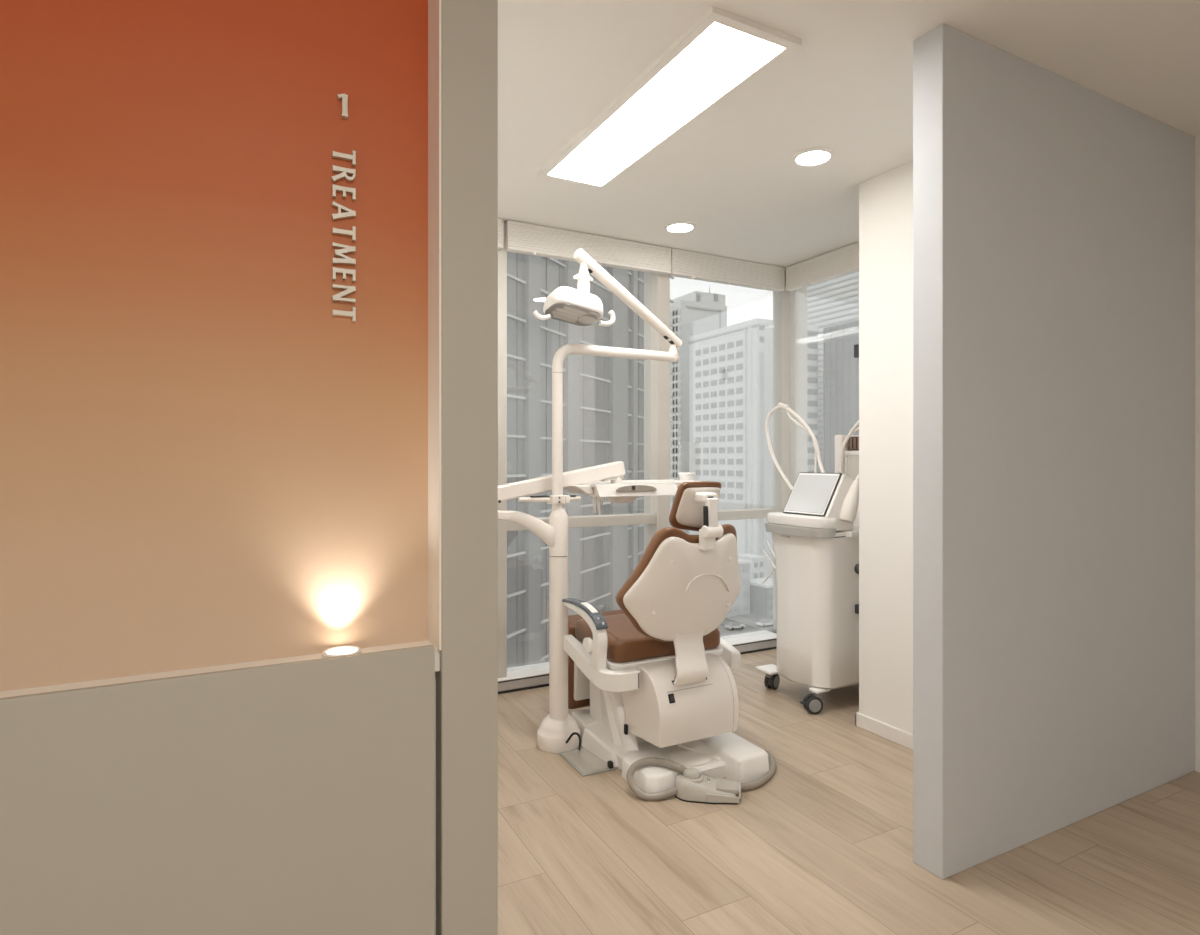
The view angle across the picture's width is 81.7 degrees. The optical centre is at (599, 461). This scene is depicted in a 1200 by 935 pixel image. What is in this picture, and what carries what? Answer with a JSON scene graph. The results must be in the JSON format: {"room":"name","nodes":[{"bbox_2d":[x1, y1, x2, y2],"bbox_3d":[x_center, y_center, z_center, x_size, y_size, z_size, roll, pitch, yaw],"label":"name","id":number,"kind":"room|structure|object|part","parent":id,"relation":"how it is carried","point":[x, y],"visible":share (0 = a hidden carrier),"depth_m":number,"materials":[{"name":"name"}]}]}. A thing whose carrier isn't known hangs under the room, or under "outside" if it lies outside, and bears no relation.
{"room":"dental clinic","nodes":[
{"label":"dental clinic","id":0,"kind":"room"},
{"bbox_2d":[0,0,427,691],"bbox_3d":[-1.216,-0.430,0.962,1.949,1.660,0.062,0,0,-28],"label":"wall panel","id":1,"kind":"object","parent":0,"point":[203,463],"visible":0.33,"depth_m":1.21,"materials":[{"name":"orange paint"}]},
{"bbox_2d":[331,93,355,321],"bbox_3d":[-0.483,-0.480,1.308,0.044,0.426,0.012,0,0,-28],"label":"wall sign","id":2,"kind":"object","parent":1,"relation":"attached to","point":[343,259],"visible":1,"depth_m":1.30,"materials":[{"name":"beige metal"}]},
{"bbox_2d":[428,0,440,649],"bbox_3d":[-0.322,-0.452,1.352,0.004,1.617,0.086,0,0,-28],"label":"trim","id":3,"kind":"structure","parent":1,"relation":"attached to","point":[434,6],"depth_m":1.34,"materials":[{"name":"beige paint"}]},
{"bbox_2d":[436,0,497,934],"bbox_3d":[-0.285,-0.030,1.405,0.112,2.460,0.150,0,0,-28],"label":"wall","id":4,"kind":"structure","parent":0,"point":[467,677],"depth_m":1.34,"materials":[{"name":"beige paint"}]},
{"bbox_2d":[498,649,1199,934],"bbox_3d":[0.314,1.260,1.224,5.200,0.120,5.370,0,0,-28],"label":"floor","id":5,"kind":"structure","parent":0,"point":[824,846],"depth_m":2.13,"materials":[{"name":"brown wood"}]},
{"bbox_2d":[0,645,434,934],"bbox_3d":[-1.170,0.773,0.860,1.936,0.853,0.014,0,0,-28],"label":"panel","id":6,"kind":"object","parent":5,"relation":"on","point":[298,797],"visible":1,"depth_m":1.15,"materials":[{"name":"beige paint"}]},
{"bbox_2d":[0,640,439,934],"bbox_3d":[-1.200,0.778,0.930,1.949,0.843,0.134,0,0,-28],"label":"ledge","id":7,"kind":"object","parent":5,"relation":"on","point":[60,687],"visible":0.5,"depth_m":1.20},
{"bbox_2d":[322,646,361,657],"bbox_3d":[-0.475,0.352,1.277,0.069,0.010,0.069,0,0,-28],"label":"uplight","id":8,"kind":"object","parent":7,"relation":"on","point":[339,650],"visible":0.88,"depth_m":1.28,"materials":[{"name":"white"}]},
{"bbox_2d":[498,221,655,693],"bbox_3d":[-0.425,-0.030,3.746,1.750,2.460,0.200,0,0,-28],"label":"window","id":9,"kind":"structure","parent":5,"relation":"on","point":[519,678],"depth_m":3.64,"materials":[{"name":"beige metal"}]},
{"bbox_2d":[498,218,502,249],"bbox_3d":[-0.829,-1.181,3.449,0.718,0.150,0.057,0,0,-28],"label":"window blind","id":10,"kind":"object","parent":9,"relation":"attached to","point":[500,221],"visible":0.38,"depth_m":3.59,"materials":[{"name":"fabric"}]},
{"bbox_3d":[-0.423,1.133,3.741,1.750,0.006,0.190,0,0,-28],"label":"sill","id":11,"kind":"part","parent":9,"relation":"part of","materials":[{"name":"white stone"}]},
{"bbox_3d":[-0.424,1.166,3.743,1.750,0.044,0.186,0,0,-28],"label":"panel","id":12,"kind":"part","parent":9,"relation":"part of","materials":[{"name":"metal"}]},
{"bbox_2d":[505,220,670,274],"bbox_3d":[-0.041,-1.176,3.863,1.015,0.160,0.062,0,0,-28],"label":"window blind","id":13,"kind":"object","parent":9,"relation":"attached to","point":[520,237],"visible":0.97,"depth_m":3.82,"materials":[{"name":"fabric"}]},
{"bbox_3d":[-0.041,-1.112,3.863,1.015,0.012,0.052,0,0,-28],"label":"rail","id":14,"kind":"part","parent":13,"relation":"part of","materials":[{"name":"fabric"}]},
{"bbox_2d":[559,732,615,776],"bbox_3d":[-0.049,1.147,2.780,0.158,0.105,0.235,0,0,-28],"label":"foot pedal","id":15,"kind":"object","parent":5,"relation":"on","point":[585,762],"visible":0.94,"depth_m":2.76,"materials":[{"name":"grey plastic"}]},
{"bbox_3d":[-0.049,1.193,2.780,0.136,0.001,0.207,0,0,-28],"label":"inset panel","id":16,"kind":"part","parent":15,"relation":"part of","materials":[{"name":"grey plastic"}]},
{"bbox_3d":[-0.049,1.196,2.780,0.158,0.006,0.235,0,0,-28],"label":"plate","id":17,"kind":"part","parent":15,"relation":"part of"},
{"bbox_2d":[518,248,681,752],"bbox_3d":[0.044,0.155,3.010,0.801,2.090,0.274,0,0,-28],"label":"light","id":18,"kind":"object","parent":5,"relation":"on","point":[579,307],"visible":0.98,"depth_m":2.91,"materials":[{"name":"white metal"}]},
{"bbox_3d":[-0.234,-0.589,2.795,0.078,0.037,0.018,0,0,-28],"label":"handle","id":19,"kind":"part","parent":18,"relation":"part of","materials":[{"name":"white plastic"}]},
{"bbox_3d":[-0.175,1.140,2.945,0.184,0.120,0.184,0,0,-28],"label":"post","id":20,"kind":"part","parent":18,"relation":"part of","materials":[{"name":"white ceramic"}]},
{"bbox_3d":[-0.175,0.740,2.945,0.080,0.680,0.080,0,0,-28],"label":"post","id":21,"kind":"part","parent":18,"relation":"part of","materials":[{"name":"white metal"}]},
{"bbox_3d":[-0.071,-0.769,2.904,0.090,0.025,0.022,0,0,-28],"label":"wing knob","id":22,"kind":"part","parent":18,"relation":"part of","materials":[{"name":"plastic"}]},
{"bbox_2d":[498,461,697,546],"bbox_3d":[-0.055,0.191,3.149,1.144,0.385,0.311,0,0,-28],"label":"table","id":23,"kind":"object","parent":18,"relation":"on","point":[603,480],"visible":0.79,"depth_m":3.06,"materials":[{"name":"white plastic"}]},
{"bbox_3d":[-0.352,0.288,2.922,0.345,0.189,0.072,0,0,-5],"label":"arm","id":24,"kind":"part","parent":23,"relation":"part of","materials":[{"name":"white ceramic"}]},
{"bbox_3d":[-0.202,0.090,3.061,0.700,0.183,0.056,0,0,-28],"label":"arm","id":25,"kind":"part","parent":23,"relation":"part of","materials":[{"name":"white ceramic"}]},
{"bbox_2d":[606,496,636,502],"bbox_3d":[0.098,0.170,3.186,0.135,0.038,0.140,0,0,-28],"label":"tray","id":26,"kind":"object","parent":23,"relation":"on","point":[629,499],"depth_m":3.13,"materials":[{"name":"white plastic"}]},
{"bbox_3d":[0.153,0.129,3.158,0.432,0.052,0.112,0,0,-28],"label":"panel","id":27,"kind":"part","parent":23,"relation":"part of","materials":[{"name":"white plastic"}]},
{"bbox_2d":[581,477,697,486],"bbox_3d":[0.169,0.082,3.282,0.624,0.061,0.285,0,0,-28],"label":"tray","id":28,"kind":"object","parent":23,"relation":"on","point":[585,481],"depth_m":3.17,"materials":[{"name":"white plastic"}]},
{"bbox_2d":[679,473,695,480],"bbox_3d":[0.438,0.077,3.495,0.085,0.042,0.085,0,0,-28],"label":"paper cup","id":29,"kind":"object","parent":23,"relation":"on","point":[683,476],"visible":0.93,"depth_m":3.46,"materials":[{"name":"white paper"}]},
{"bbox_3d":[0.032,-0.608,2.936,0.074,0.074,0.021,0,0,-28],"label":"handle","id":30,"kind":"part","parent":18,"relation":"part of","materials":[{"name":"white plastic"}]},
{"bbox_3d":[0.076,-0.141,3.078,0.626,0.732,0.045,0,0,-28],"label":"bent post","id":31,"kind":"part","parent":18,"relation":"part of","materials":[{"name":"white metal"}]},
{"bbox_3d":[0.136,-0.709,3.061,0.597,0.363,0.052,0,0,-36],"label":"spring arm","id":32,"kind":"part","parent":18,"relation":"part of","materials":[{"name":"white metal"}]},
{"bbox_2d":[562,481,768,792],"bbox_3d":[0.224,0.637,2.900,0.719,1.125,0.871,0,0,-28],"label":"dental chair","id":33,"kind":"object","parent":5,"relation":"on","point":[655,678],"visible":1,"depth_m":2.64,"materials":[{"name":"white plastic"}]},
{"bbox_3d":[0.078,0.932,3.174,0.435,0.265,0.066,0,0,-28],"label":"legrest plate","id":34,"kind":"part","parent":33,"relation":"part of","materials":[{"name":"white plastic"}]},
{"bbox_3d":[-0.065,0.603,2.782,0.048,0.072,0.326,0,0,-28],"label":"control panel","id":35,"kind":"part","parent":33,"relation":"part of","materials":[{"name":"plastic"}]},
{"bbox_3d":[-0.061,0.689,2.774,0.044,0.220,0.314,0,0,-28],"label":"armrest","id":36,"kind":"part","parent":33,"relation":"part of","materials":[{"name":"white plastic"}]},
{"bbox_3d":[-0.023,0.795,2.736,0.113,0.141,0.413,0,0,-45],"label":"rail","id":37,"kind":"part","parent":33,"relation":"part of","materials":[{"name":"white plastic"}]},
{"bbox_2d":[575,614,719,662],"bbox_3d":[0.184,0.734,2.971,0.524,0.092,0.450,0,0,-28],"label":"seat cushion","id":38,"kind":"object","parent":33,"relation":"on","point":[626,644],"depth_m":2.75,"materials":[{"name":"brown leather"}]},
{"bbox_2d":[668,694,674,703],"bbox_3d":[0.265,0.878,2.573,0.024,0.033,0.021,0,0,-28],"label":"switch","id":39,"kind":"object","parent":33,"relation":"attached to","point":[671,697],"depth_m":2.57,"materials":[{"name":"black plastic"}]},
{"bbox_2d":[615,524,736,641],"bbox_3d":[0.342,0.470,2.690,0.565,0.457,0.199,0,0,-28],"label":"backrest cushion","id":40,"kind":"object","parent":33,"relation":"on","point":[677,591],"depth_m":2.60,"materials":[{"name":"brown leather"}]},
{"bbox_3d":[0.345,0.730,2.647,0.184,0.210,0.086,0,0,-28],"label":"backrest stem","id":41,"kind":"part","parent":33,"relation":"part of","materials":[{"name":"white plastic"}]},
{"bbox_2d":[669,481,721,530],"bbox_3d":[0.360,0.175,2.662,0.198,0.201,0.134,0,0,-28],"label":"cushion","id":42,"kind":"object","parent":33,"relation":"on","point":[686,513],"depth_m":2.61,"materials":[{"name":"brown leather"}]},
{"bbox_3d":[0.511,0.795,3.043,0.059,0.141,0.370,0,0,-22],"label":"rail","id":43,"kind":"part","parent":33,"relation":"part of","materials":[{"name":"white plastic"}]},
{"bbox_2d":[626,749,775,803],"bbox_3d":[0.442,1.149,2.563,0.664,0.105,0.289,0,0,-28],"label":"foot pedal","id":44,"kind":"object","parent":5,"relation":"on","point":[691,785],"visible":0.99,"depth_m":2.47,"materials":[{"name":"grey plastic"}]},
{"bbox_3d":[0.331,1.127,2.503,0.084,0.030,0.084,0,0,-28],"label":"dome knob","id":45,"kind":"part","parent":44,"relation":"part of","materials":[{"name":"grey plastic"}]},
{"bbox_3d":[0.456,1.159,2.478,0.077,0.021,0.083,0,0,10],"label":"tread plate","id":46,"kind":"part","parent":44,"relation":"part of","materials":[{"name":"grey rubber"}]},
{"bbox_2d":[644,271,785,653],"bbox_3d":[0.767,-0.030,4.376,1.028,2.460,0.200,0,0,-28],"label":"window","id":47,"kind":"structure","parent":5,"relation":"on","point":[656,286],"depth_m":4.14,"materials":[{"name":"beige metal"}]},
{"bbox_2d":[669,248,784,291],"bbox_3d":[0.798,-1.176,4.307,0.870,0.160,0.062,0,0,-28],"label":"window blind","id":48,"kind":"object","parent":47,"relation":"attached to","point":[684,264],"visible":0.98,"depth_m":4.27,"materials":[{"name":"fabric"}]},
{"bbox_3d":[0.798,-1.112,4.307,0.870,0.012,0.052,0,0,-28],"label":"rail","id":49,"kind":"part","parent":48,"relation":"part of","materials":[{"name":"metal"}]},
{"bbox_3d":[0.753,1.133,4.363,0.910,0.006,0.190,0,0,-28],"label":"sill","id":50,"kind":"part","parent":47,"relation":"part of","materials":[{"name":"white metal"}]},
{"bbox_3d":[0.752,1.166,4.365,0.910,0.044,0.186,0,0,-28],"label":"panel","id":51,"kind":"part","parent":47,"relation":"part of","materials":[{"name":"metal"}]},
{"bbox_2d":[756,402,858,713],"bbox_3d":[1.083,0.434,3.634,0.547,1.532,0.737,0,0,-28],"label":"cart","id":52,"kind":"object","parent":5,"relation":"on","point":[815,537],"visible":0.85,"depth_m":3.35,"materials":[{"name":"white plastic"}]},
{"bbox_3d":[0.901,1.092,3.650,0.115,0.016,0.120,0,0,-28],"label":"caster arm","id":53,"kind":"part","parent":52,"relation":"part of","materials":[{"name":"white plastic"}]},
{"bbox_3d":[1.151,1.084,3.533,0.461,0.004,0.356,0,0,-28],"label":"plate","id":54,"kind":"part","parent":52,"relation":"part of","materials":[{"name":"grey plastic"}]},
{"bbox_3d":[1.053,1.092,3.325,0.090,0.016,0.055,0,0,-28],"label":"caster arm","id":55,"kind":"part","parent":52,"relation":"part of","materials":[{"name":"white plastic"}]},
{"bbox_2d":[854,564,858,573],"bbox_3d":[1.259,0.521,3.376,0.052,0.052,0.022,0,0,-28],"label":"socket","id":56,"kind":"object","parent":52,"relation":"attached to","point":[856,566],"depth_m":3.36,"materials":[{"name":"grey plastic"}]},
{"bbox_2d":[773,286,858,633],"bbox_3d":[1.530,-0.030,4.115,0.233,2.460,1.375,0,0,-28],"label":"window","id":57,"kind":"structure","parent":5,"relation":"on","point":[789,307],"depth_m":4.61,"materials":[{"name":"glass"}]},
{"bbox_3d":[1.563,-0.065,4.132,0.160,2.390,1.375,0,0,-28],"label":"frame","id":58,"kind":"part","parent":57,"relation":"part of","materials":[{"name":"beige metal"}]},
{"bbox_2d":[786,242,858,290],"bbox_3d":[1.492,-1.176,3.991,0.062,0.160,1.151,0,0,-28],"label":"window blind","id":59,"kind":"object","parent":57,"relation":"attached to","point":[843,261],"visible":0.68,"depth_m":4.20,"materials":[{"name":"fabric"}]},
{"bbox_3d":[1.492,-1.112,3.991,0.052,0.012,1.151,0,0,-28],"label":"rail","id":60,"kind":"part","parent":59,"relation":"part of","materials":[{"name":"fabric"}]},
{"bbox_2d":[835,420,858,525],"bbox_3d":[1.430,0.463,3.703,0.209,1.475,0.370,0,0,-28],"label":"dental equipment","id":61,"kind":"object","parent":5,"relation":"on","point":[846,446],"visible":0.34,"depth_m":3.75,"materials":[{"name":"white plastic"}]},
{"bbox_2d":[846,437,858,450],"bbox_3d":[1.478,-0.096,3.695,0.132,0.078,0.310,0,0,-28],"label":"vent","id":62,"kind":"object","parent":61,"relation":"attached to","point":[852,444],"depth_m":3.77,"materials":[{"name":"brown"}]},
{"bbox_3d":[1.405,0.086,3.651,0.017,0.245,0.263,0,0,-28],"label":"door","id":63,"kind":"part","parent":61,"relation":"part of","materials":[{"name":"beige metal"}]},
{"bbox_2d":[498,0,1199,270],"bbox_3d":[0.314,-1.320,1.224,5.200,0.120,5.370,0,0,-28],"label":"ceiling","id":64,"kind":"structure","parent":0,"point":[847,90],"depth_m":2.40,"materials":[{"name":"paint"}]},
{"bbox_2d":[537,6,801,189],"bbox_3d":[0.165,-1.251,2.546,0.330,0.018,1.247,0,0,-28],"label":"ceiling light panel","id":65,"kind":"object","parent":64,"relation":"attached to","point":[722,52],"visible":1,"depth_m":2.35,"materials":[{"name":"paint"}]},
{"bbox_2d":[664,221,695,232],"bbox_3d":[0.429,-1.254,3.718,0.168,0.010,0.168,0,0,-28],"label":"recessed light","id":66,"kind":"object","parent":64,"relation":"in","point":[679,226],"visible":1,"depth_m":3.71,"materials":[{"name":"paint"}]},
{"bbox_2d":[792,147,833,165],"bbox_3d":[0.878,-1.254,2.861,0.168,0.010,0.168,0,0,-28],"label":"recessed light","id":67,"kind":"object","parent":64,"relation":"in","point":[813,156],"visible":1,"depth_m":2.84,"materials":[{"name":"paint"}]},
{"bbox_2d":[859,160,912,733],"bbox_3d":[1.718,-0.030,2.965,0.790,2.460,0.835,0,0,-28],"label":"wall pillar","id":68,"kind":"structure","parent":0,"point":[886,199],"depth_m":3.02,"materials":[{"name":"paint"}]},
{"bbox_2d":[855,711,912,749],"bbox_3d":[1.648,1.169,2.934,0.662,0.062,0.847,0,0,-28],"label":"baseboard","id":69,"kind":"structure","parent":68,"relation":"attached to","point":[896,735],"depth_m":3.01,"materials":[{"name":"white wood"}]},
{"bbox_2d":[913,23,1194,878],"bbox_3d":[1.623,-0.030,2.385,1.500,2.460,0.100,0,0,-28],"label":"wall partition","id":70,"kind":"structure","parent":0,"point":[1054,216],"depth_m":2.22,"materials":[{"name":"grey paint"}]},
{"bbox_2d":[1195,135,1199,771],"bbox_3d":[3.030,-0.030,1.489,0.150,2.460,3.000,0,0,-28],"label":"wall","id":71,"kind":"structure","parent":0,"point":[1197,138],"depth_m":2.69,"materials":[{"name":"paint"}]},
{"label":"outside","id":72,"kind":"structure","parent":0,"visible":0},
{"bbox_2d":[718,613,776,636],"bbox_3d":[79.360,35.700,384.722,700.000,1.000,594.000,0,0,-28],"label":"street","id":73,"kind":"structure","parent":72,"point":[749,620],"depth_m":149.13,"materials":[{"name":"grey asphalt"}]},
{"bbox_2d":[507,252,673,667],"bbox_3d":[-12.854,-4.800,73.968,67.936,80.000,54.469,0,0,-28],"label":"building","id":74,"kind":"structure","parent":73,"relation":"on","point":[603,397],"depth_m":70.58,"materials":[{"name":"grey concrete"}]},
{"bbox_2d":[670,287,726,534],"bbox_3d":[29.469,-17.419,287.148,21.949,105.237,46.500,0,0,-28],"label":"building","id":75,"kind":"structure","parent":73,"relation":"on","point":[696,312],"depth_m":264.63,"materials":[{"name":"concrete"}]},
{"bbox_3d":[39.916,-12.005,266.654,16.289,94.409,0.500,0,0,-28],"label":"wall moulding","id":76,"kind":"part","parent":75,"relation":"part of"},
{"bbox_2d":[725,622,744,630],"bbox_3d":[28.404,34.500,146.018,4.200,1.400,1.800,0,0,-28],"label":"car","id":77,"kind":"object","parent":73,"relation":"on","point":[731,625],"visible":1,"depth_m":145.32,"materials":[{"name":"metal"}]},
{"bbox_2d":[726,558,751,616],"bbox_3d":[28.519,29.023,161.817,10.361,12.355,8.600,0,0,-28],"label":"building","id":78,"kind":"structure","parent":73,"relation":"on","point":[741,606],"depth_m":159.61,"materials":[{"name":"concrete"}]},
{"bbox_2d":[738,554,765,578],"bbox_3d":[38.075,29.481,175.476,4.124,11.438,6.600,0,0,-28],"label":"building","id":79,"kind":"structure","parent":73,"relation":"on","point":[757,565],"depth_m":172.83,"materials":[{"name":"concrete"}]},
{"bbox_2d":[688,318,818,578],"bbox_3d":[45.455,-2.050,209.357,23.500,74.500,32.350,0,0,-28],"label":"office building","id":80,"kind":"structure","parent":73,"relation":"on","point":[731,367],"depth_m":198.73,"materials":[{"name":"concrete"}]},
{"bbox_2d":[750,577,772,617],"bbox_3d":[38.692,31.495,161.134,7.438,7.410,8.600,0,0,-28],"label":"building","id":81,"kind":"structure","parent":73,"relation":"on","point":[761,594],"depth_m":157.94,"materials":[{"name":"grey concrete"}]},
{"bbox_2d":[756,619,772,626],"bbox_3d":[35.564,34.500,148.684,4.200,1.400,1.800,0,0,-28],"label":"car","id":82,"kind":"object","parent":73,"relation":"on","point":[762,622],"visible":0.88,"depth_m":147.90,"materials":[{"name":"metal"}]},
{"bbox_2d":[807,271,858,472],"bbox_3d":[103.703,-27.360,208.034,30.350,125.119,88.000,0,0,-28],"label":"tower","id":83,"kind":"structure","parent":73,"relation":"on","point":[835,301],"depth_m":229.86,"materials":[{"name":"concrete"}]},
{"bbox_2d":[823,320,858,472],"bbox_3d":[87.367,-1.280,173.679,22.250,72.960,62.000,0,0,-28],"label":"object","id":84,"kind":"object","parent":73,"relation":"on","point":[840,367],"visible":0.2,"depth_m":191.35,"materials":[{"name":"glass"}]}
]}

